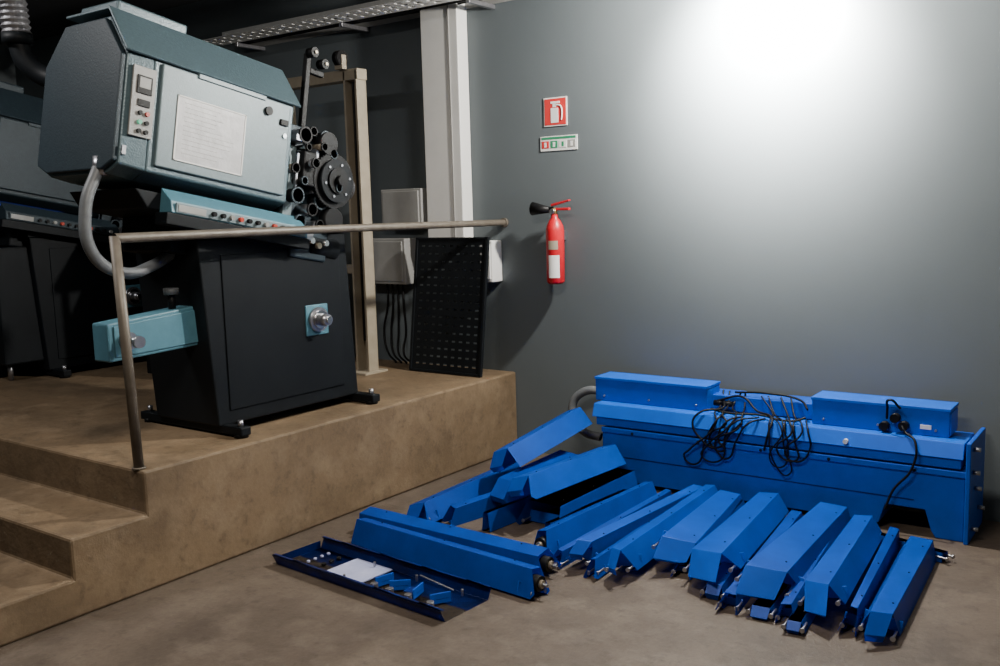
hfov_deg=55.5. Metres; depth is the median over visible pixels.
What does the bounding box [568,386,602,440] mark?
conduit
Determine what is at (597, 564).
channel
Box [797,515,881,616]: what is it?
channel
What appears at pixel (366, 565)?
metal tray
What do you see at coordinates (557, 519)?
channel
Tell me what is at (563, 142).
sign
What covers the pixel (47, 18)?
ceiling
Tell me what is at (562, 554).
channel
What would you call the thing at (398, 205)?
junction box
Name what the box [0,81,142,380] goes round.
projector
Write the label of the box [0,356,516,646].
concrete platform
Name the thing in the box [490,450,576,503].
channel
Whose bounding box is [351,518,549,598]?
housing
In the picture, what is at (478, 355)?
panel
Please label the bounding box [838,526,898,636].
channel
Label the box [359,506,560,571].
channel
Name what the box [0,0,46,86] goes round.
duct
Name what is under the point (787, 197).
wall
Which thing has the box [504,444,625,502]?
channel
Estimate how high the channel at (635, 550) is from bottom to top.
0.153 m
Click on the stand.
(353, 80)
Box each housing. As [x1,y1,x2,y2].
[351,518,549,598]
[734,502,850,599]
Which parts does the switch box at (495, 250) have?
switch lid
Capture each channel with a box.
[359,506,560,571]
[407,462,520,521]
[442,492,498,525]
[482,495,532,531]
[490,407,591,472]
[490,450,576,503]
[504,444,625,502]
[516,468,637,524]
[534,481,656,554]
[545,489,625,526]
[554,489,670,568]
[568,484,702,565]
[583,517,656,578]
[604,485,717,574]
[651,490,741,564]
[670,500,744,579]
[682,492,788,582]
[700,539,765,599]
[715,510,802,614]
[745,572,791,619]
[775,539,835,622]
[781,585,828,633]
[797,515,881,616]
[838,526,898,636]
[858,536,935,641]
[879,532,954,562]
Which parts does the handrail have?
post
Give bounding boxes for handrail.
[109,218,508,469]
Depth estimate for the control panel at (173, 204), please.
4.50 m
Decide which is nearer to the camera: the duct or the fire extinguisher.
the duct
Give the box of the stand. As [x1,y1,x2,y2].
[287,50,387,375]
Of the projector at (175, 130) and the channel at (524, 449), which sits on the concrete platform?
the projector at (175, 130)
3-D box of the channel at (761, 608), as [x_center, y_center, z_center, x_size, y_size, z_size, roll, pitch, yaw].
[1.262,1.022,4.085,0.108,0.046,1.018,3,9,32]
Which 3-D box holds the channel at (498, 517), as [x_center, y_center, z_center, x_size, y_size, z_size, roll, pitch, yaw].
[0.160,0.904,5.018,0.070,0.101,0.703,5,10,41]
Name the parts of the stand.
diagonal rod, post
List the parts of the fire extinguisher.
handle, handle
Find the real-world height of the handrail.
1.017 m
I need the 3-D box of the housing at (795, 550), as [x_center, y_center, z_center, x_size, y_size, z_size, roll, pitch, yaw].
[1.316,0.946,4.189,0.241,0.158,1.214,3,9,34]
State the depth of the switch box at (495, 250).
6.21 m
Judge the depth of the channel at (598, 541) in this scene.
4.41 m
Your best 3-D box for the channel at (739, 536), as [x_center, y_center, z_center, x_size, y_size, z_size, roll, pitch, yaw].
[1.105,0.928,4.408,0.231,0.170,1.236,2,8,28]
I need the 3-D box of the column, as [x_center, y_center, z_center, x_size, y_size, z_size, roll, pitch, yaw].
[-0.372,-1.587,6.316,0.335,1.940,0.115,4,9,36]
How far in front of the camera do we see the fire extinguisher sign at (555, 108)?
5.89 m
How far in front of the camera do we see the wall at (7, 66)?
9.42 m
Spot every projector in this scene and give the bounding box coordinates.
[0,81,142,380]
[38,0,379,438]
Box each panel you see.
[0,202,118,235]
[44,16,153,183]
[159,188,306,237]
[409,237,489,376]
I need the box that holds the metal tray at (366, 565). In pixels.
[272,536,490,621]
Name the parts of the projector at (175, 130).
maker plate, takeup arm, takeup arm, arm knob, arm knob stem, roof lid, door, pedestal door, mechanism door, lever, mechanism plate, feed arm, gate rail, hub plate, motor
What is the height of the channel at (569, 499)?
0.131 m
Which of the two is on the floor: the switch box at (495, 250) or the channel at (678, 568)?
the channel at (678, 568)
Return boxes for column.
[420,3,472,236]
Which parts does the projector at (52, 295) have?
cabinet leg, roof lid, door, pedestal door, mechanism door, mechanism plate, hub plate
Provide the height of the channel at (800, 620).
0.046 m
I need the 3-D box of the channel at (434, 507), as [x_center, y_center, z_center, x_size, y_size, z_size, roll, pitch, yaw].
[-0.178,0.887,5.246,0.176,0.140,0.966,3,9,33]
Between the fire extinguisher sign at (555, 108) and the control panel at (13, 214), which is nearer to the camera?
the fire extinguisher sign at (555, 108)
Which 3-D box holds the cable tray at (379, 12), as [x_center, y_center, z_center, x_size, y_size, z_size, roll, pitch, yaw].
[-1.073,-2.159,6.502,2.550,0.125,0.499,4,9,36]
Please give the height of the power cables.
0.531 m
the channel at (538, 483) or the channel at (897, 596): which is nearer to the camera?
the channel at (897, 596)
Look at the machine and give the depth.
4.83 m
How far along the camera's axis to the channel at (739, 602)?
3.88 m
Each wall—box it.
[0,44,16,84]
[15,0,999,521]
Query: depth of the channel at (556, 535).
4.66 m
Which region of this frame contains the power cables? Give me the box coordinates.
[683,389,917,508]
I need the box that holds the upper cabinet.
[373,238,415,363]
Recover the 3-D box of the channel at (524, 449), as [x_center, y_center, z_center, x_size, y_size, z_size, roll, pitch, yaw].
[0.256,0.613,5.441,0.181,0.268,0.822,5,10,41]
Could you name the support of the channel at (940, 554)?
on the floor
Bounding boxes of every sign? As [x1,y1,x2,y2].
[540,134,577,151]
[544,96,567,126]
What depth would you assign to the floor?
3.71 m
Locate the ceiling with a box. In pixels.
[0,0,201,44]
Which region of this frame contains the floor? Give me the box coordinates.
[0,453,999,665]
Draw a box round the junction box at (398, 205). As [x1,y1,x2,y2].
[381,188,427,222]
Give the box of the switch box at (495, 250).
[480,240,501,281]
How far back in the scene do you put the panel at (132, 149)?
4.18 m
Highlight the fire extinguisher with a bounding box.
[529,199,569,283]
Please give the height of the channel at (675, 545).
0.161 m
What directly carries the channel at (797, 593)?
on the floor
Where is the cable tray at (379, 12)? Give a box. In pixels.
[203,0,511,50]
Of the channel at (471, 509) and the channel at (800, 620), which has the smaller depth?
the channel at (800, 620)
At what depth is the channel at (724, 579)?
3.93 m

